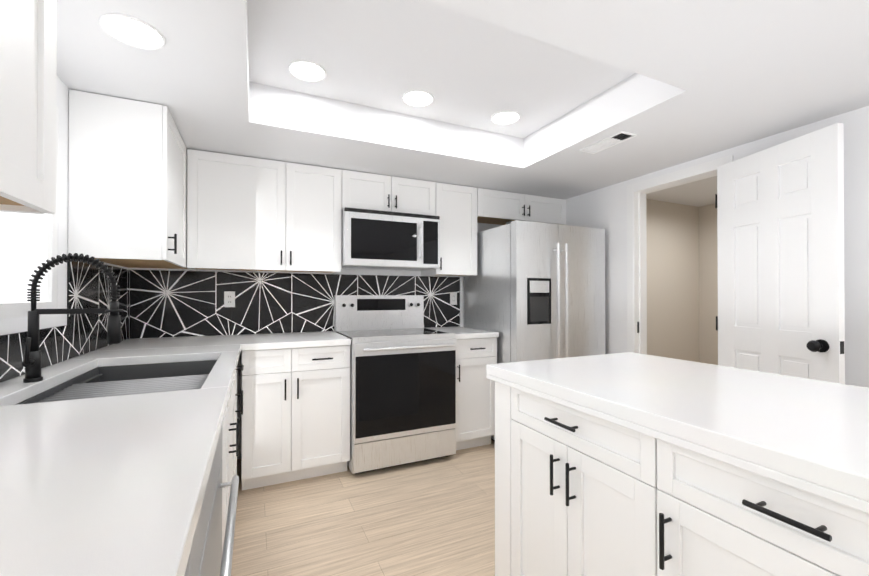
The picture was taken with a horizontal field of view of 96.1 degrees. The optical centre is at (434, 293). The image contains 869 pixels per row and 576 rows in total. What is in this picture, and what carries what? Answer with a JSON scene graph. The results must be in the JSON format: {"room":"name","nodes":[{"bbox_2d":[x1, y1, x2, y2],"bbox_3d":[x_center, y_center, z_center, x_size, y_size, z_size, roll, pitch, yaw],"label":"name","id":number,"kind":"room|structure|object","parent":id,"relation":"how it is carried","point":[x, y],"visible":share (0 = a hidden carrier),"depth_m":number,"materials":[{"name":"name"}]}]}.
{"room":"kitchen","nodes":[
{"label":"kitchen","id":0,"kind":"room"},
{"bbox_2d":[0,76,127,378],"bbox_3d":[-0.793,0.129,-0.246,0.120,2.130,6.200,0,0,-25],"label":"wall","id":1,"kind":"structure","parent":0,"point":[13,325],"depth_m":1.70,"materials":[{"name":"black ceramic tile with white line pattern"},{"name":"white paint"}]},
{"bbox_2d":[0,0,56,213],"bbox_3d":[-0.718,-0.550,0.233,0.408,0.755,1.200,0,0,-25],"label":"upper cabinet","id":2,"kind":"object","parent":1,"relation":"attached to","point":[28,56],"visible":1,"depth_m":0.76,"materials":[{"name":"white paint"}]},
{"bbox_2d":[0,106,58,318],"bbox_3d":[-1.414,-0.357,1.211,0.030,0.879,0.999,0,0,-25],"label":"window unit","id":3,"kind":"structure","parent":1,"relation":"in","point":[28,243],"depth_m":1.46,"materials":[{"name":"white paint"}]},
{"bbox_2d":[0,325,68,382],"bbox_3d":[-0.936,0.209,0.221,0.008,0.154,3.368,0,0,-25],"label":"tile backsplash","id":4,"kind":"structure","parent":1,"relation":"attached to","point":[54,345],"depth_m":1.42,"materials":[{"name":"black tile"}]},
{"bbox_2d":[67,259,129,358],"bbox_3d":[-1.837,0.068,2.174,0.008,0.458,0.928,0,0,-25],"label":"tile backsplash","id":5,"kind":"structure","parent":1,"relation":"attached to","point":[87,285],"depth_m":1.98,"materials":[{"name":"black tile"}]},
{"bbox_2d":[68,89,189,270],"bbox_3d":[-1.653,-0.539,2.261,0.408,0.755,0.927,0,0,-25],"label":"upper cabinet","id":6,"kind":"object","parent":1,"relation":"attached to","point":[127,189],"visible":0.9,"depth_m":1.84,"materials":[{"name":"white paint"}]},
{"bbox_2d":[129,223,502,458],"bbox_3d":[-0.472,0.150,3.382,3.740,2.130,0.120,0,0,-25],"label":"wall","id":7,"kind":"structure","parent":0,"point":[481,227],"depth_m":3.23,"materials":[{"name":"black patterned ceramic tile"},{"name":"paint"}]},
{"bbox_2d":[187,149,341,273],"bbox_3d":[-1.180,-0.536,2.793,0.969,0.755,0.358,0,0,-25],"label":"upper cabinet","id":8,"kind":"object","parent":7,"relation":"attached to","point":[249,214],"visible":1,"depth_m":2.65,"materials":[{"name":"white paint"}]},
{"bbox_2d":[130,270,459,338],"bbox_3d":[-0.894,0.073,3.116,2.488,0.458,0.008,0,0,-25],"label":"tile backsplash","id":9,"kind":"structure","parent":7,"relation":"attached to","point":[163,303],"depth_m":2.91,"materials":[{"name":"black tile"}]},
{"bbox_2d":[224,291,234,306],"bbox_3d":[-1.486,0.042,2.835,0.070,0.114,0.006,0,0,-25],"label":"electrical outlet","id":10,"kind":"object","parent":9,"relation":"attached to","point":[229,298],"visible":1,"depth_m":2.83,"materials":[{"name":"white plastic"}]},
{"bbox_2d":[450,292,456,304],"bbox_3d":[0.175,0.046,3.601,0.070,0.114,0.006,0,0,-25],"label":"electrical outlet","id":11,"kind":"object","parent":9,"relation":"attached to","point":[453,298],"visible":1,"depth_m":3.60,"materials":[{"name":"white plastic"}]},
{"bbox_2d":[342,170,435,215],"bbox_3d":[-0.393,-0.766,3.158,0.760,0.290,0.358,0,0,-25],"label":"upper cabinet","id":12,"kind":"object","parent":7,"relation":"attached to","point":[363,190],"visible":0.79,"depth_m":3.01,"materials":[{"name":"white paint"}]},
{"bbox_2d":[341,207,439,270],"bbox_3d":[-0.373,-0.410,3.112,0.756,0.417,0.449,0,0,-25],"label":"over-the-range microwave","id":13,"kind":"object","parent":12,"relation":"attached to","point":[379,240],"visible":1,"depth_m":2.94,"materials":[{"name":"silver metal"}]},
{"bbox_2d":[421,182,476,276],"bbox_3d":[0.132,-0.532,3.398,0.392,0.755,0.358,0,0,-25],"label":"upper cabinet","id":14,"kind":"object","parent":7,"relation":"attached to","point":[456,208],"visible":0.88,"depth_m":3.28,"materials":[{"name":"white paint"}]},
{"bbox_2d":[477,188,565,224],"bbox_3d":[0.763,-0.786,3.691,0.995,0.245,0.358,0,0,-25],"label":"upper cabinet","id":15,"kind":"object","parent":7,"relation":"attached to","point":[497,207],"visible":0.79,"depth_m":3.55,"materials":[{"name":"white paint"}]},
{"bbox_2d":[231,440,494,575],"bbox_3d":[1.523,1.240,0.816,5.220,0.080,6.440,0,0,-25],"label":"floor","id":16,"kind":"structure","parent":0,"point":[434,517],"depth_m":2.06,"materials":[{"name":"brown wood"}]},
{"bbox_2d":[184,427,238,575],"bbox_3d":[-0.731,0.767,0.701,0.664,0.865,0.607,0,0,-25],"label":"dishwasher","id":17,"kind":"object","parent":16,"relation":"on","point":[207,557],"visible":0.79,"depth_m":0.81,"materials":[{"name":"grey"}]},
{"bbox_2d":[222,365,243,552],"bbox_3d":[-1.304,0.771,1.851,0.708,0.870,1.949,0,0,-25],"label":"base cabinet","id":18,"kind":"object","parent":16,"relation":"on","point":[230,437],"visible":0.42,"depth_m":1.55,"materials":[{"name":"white paint"}]},
{"bbox_2d":[0,335,243,575],"bbox_3d":[-0.821,0.310,0.786,0.690,0.039,4.298,0,0,-25],"label":"countertop","id":19,"kind":"structure","parent":18,"relation":"on","point":[110,486],"depth_m":0.65,"materials":[{"name":"white stone"}]},
{"bbox_2d":[22,253,123,382],"bbox_3d":[-1.235,0.076,1.338,0.264,0.434,0.086,0,0,-25],"label":"faucet","id":20,"kind":"object","parent":19,"relation":"on","point":[31,363],"visible":1,"depth_m":1.32,"materials":[{"name":"black metal"}]},
{"bbox_2d":[16,360,216,404],"bbox_3d":[-1.126,0.436,1.490,0.534,0.204,0.905,0,0,-25],"label":"sink basin","id":21,"kind":"object","parent":19,"relation":"in","point":[107,381],"visible":0.25,"depth_m":1.57,"materials":[{"name":"silver metal"}]},
{"bbox_2d":[120,335,231,346],"bbox_3d":[-1.573,0.319,2.454,0.480,0.039,0.638,0,0,-25],"label":"countertop","id":22,"kind":"structure","parent":18,"relation":"on","point":[142,342],"depth_m":2.50,"materials":[{"name":"white stone"}]},
{"bbox_2d":[241,345,349,490],"bbox_3d":[-0.973,0.776,2.717,0.648,0.870,0.658,0,0,-25],"label":"base cabinet","id":23,"kind":"object","parent":16,"relation":"on","point":[296,416],"visible":0.96,"depth_m":2.45,"materials":[{"name":"white paint"}]},
{"bbox_2d":[236,331,350,350],"bbox_3d":[-0.978,0.321,2.728,0.652,0.039,0.638,0,0,-25],"label":"countertop","id":24,"kind":"structure","parent":23,"relation":"on","point":[328,338],"depth_m":2.54,"materials":[{"name":"white stone"}]},
{"bbox_2d":[334,295,455,473],"bbox_3d":[-0.309,0.613,2.968,0.756,1.200,0.739,0,0,-25],"label":"range","id":25,"kind":"object","parent":16,"relation":"on","point":[402,385],"visible":0.98,"depth_m":2.71,"materials":[{"name":"silver metal"}]},
{"bbox_2d":[456,337,496,449],"bbox_3d":[0.195,0.779,3.256,0.391,0.870,0.658,0,0,-25],"label":"base cabinet","id":26,"kind":"object","parent":16,"relation":"on","point":[475,406],"visible":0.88,"depth_m":3.00,"materials":[{"name":"white paint"}]},
{"bbox_2d":[426,327,498,338],"bbox_3d":[0.192,0.324,3.268,0.397,0.039,0.638,0,0,-25],"label":"countertop","id":27,"kind":"structure","parent":26,"relation":"on","point":[465,333],"depth_m":3.04,"materials":[{"name":"white stone"}]},
{"bbox_2d":[464,220,604,441],"bbox_3d":[0.866,0.332,3.416,0.910,1.767,0.857,0,0,-25],"label":"refrigerator","id":28,"kind":"object","parent":16,"relation":"on","point":[534,291],"visible":0.56,"depth_m":3.07,"materials":[{"name":"silver metal"}]},
{"bbox_2d":[495,381,626,575],"bbox_3d":[0.691,0.769,1.387,0.620,0.870,0.770,0,0,-25],"label":"base cabinet","id":29,"kind":"object","parent":16,"relation":"on","point":[578,493],"depth_m":1.27,"materials":[{"name":"white paint"}]},
{"bbox_2d":[627,428,868,575],"bbox_3d":[0.940,0.766,0.847,0.620,0.870,0.659,0,0,-25],"label":"base cabinet","id":30,"kind":"object","parent":16,"relation":"on","point":[690,513],"depth_m":0.83,"materials":[{"name":"white paint"}]},
{"bbox_2d":[486,352,868,513],"bbox_3d":[1.093,0.319,0.750,0.860,0.058,2.330,0,0,-25],"label":"countertop","id":31,"kind":"structure","parent":30,"relation":"on","point":[808,435],"depth_m":1.00,"materials":[{"name":"white stone"}]},
{"bbox_2d":[57,0,868,206],"bbox_3d":[1.568,-1.174,0.851,5.320,0.490,6.440,0,0,-25],"label":"ceiling","id":32,"kind":"structure","parent":0,"point":[670,83],"depth_m":1.87,"materials":[{"name":"white paint"}]},
{"bbox_2d":[99,13,165,49],"bbox_3d":[-1.065,-0.924,1.384,0.188,0.010,0.188,0,0,-25],"label":"recessed light","id":33,"kind":"object","parent":32,"relation":"in","point":[132,31],"visible":1,"depth_m":1.38,"materials":[{"name":"white paint"}]},
{"bbox_2d":[288,60,326,81],"bbox_3d":[-0.650,-1.138,1.999,0.188,0.010,0.188,0,0,-25],"label":"recessed light","id":34,"kind":"object","parent":32,"relation":"in","point":[307,70],"visible":1,"depth_m":1.99,"materials":[{"name":"white paint"}]},
{"bbox_2d":[402,90,433,106],"bbox_3d":[-0.096,-1.136,2.277,0.188,0.010,0.188,0,0,-25],"label":"recessed light","id":35,"kind":"object","parent":32,"relation":"in","point":[418,98],"visible":1,"depth_m":2.27,"materials":[{"name":"white paint"}]},
{"bbox_2d":[491,111,520,124],"bbox_3d":[0.460,-1.135,2.524,0.188,0.010,0.188,0,0,-25],"label":"recessed light","id":36,"kind":"object","parent":32,"relation":"in","point":[505,117],"visible":1,"depth_m":2.51,"materials":[{"name":"white paint"}]},
{"bbox_2d":[579,131,636,153],"bbox_3d":[1.051,-0.917,2.384,0.125,0.006,0.320,0,0,-25],"label":"ceiling vent","id":37,"kind":"object","parent":32,"relation":"in","point":[610,141],"visible":1,"depth_m":2.37,"materials":[{"name":"white metal"}]},
{"bbox_2d":[646,199,649,354],"bbox_3d":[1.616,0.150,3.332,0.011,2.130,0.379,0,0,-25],"label":"wall","id":38,"kind":"structure","parent":0,"point":[647,200],"depth_m":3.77,"materials":[{"name":"beige paint"}]},
{"bbox_2d":[650,199,701,362],"bbox_3d":[2.129,0.153,3.855,1.380,2.130,0.100,0,0,-25],"label":"wall","id":39,"kind":"structure","parent":0,"point":[682,276],"depth_m":3.94,"materials":[{"name":"beige paint"}]},
{"bbox_2d":[698,204,717,364],"bbox_3d":[3.150,0.150,3.406,0.100,2.130,1.770,0,0,-25],"label":"wall","id":40,"kind":"structure","parent":0,"point":[707,215],"depth_m":4.01,"materials":[{"name":"beige paint"}]},
{"bbox_2d":[565,106,868,387],"bbox_3d":[2.495,0.138,1.270,0.120,2.130,6.200,0,0,-25],"label":"wall","id":41,"kind":"structure","parent":0,"point":[605,208],"depth_m":2.00,"materials":[{"name":"white paint"}]},
{"bbox_2d":[627,155,732,353],"bbox_3d":[1.775,0.170,2.827,0.146,2.083,0.766,0,0,-25],"label":"door frame","id":42,"kind":"structure","parent":41,"relation":"attached to","point":[636,274],"depth_m":3.10,"materials":[{"name":"white paint"}]},
{"bbox_2d":[715,123,844,383],"bbox_3d":[1.851,0.194,2.166,0.253,2.005,0.645,0,0,-25],"label":"door leaf","id":43,"kind":"structure","parent":41,"relation":"in","point":[780,237],"depth_m":2.09,"materials":[{"name":"white paint"}]}
]}

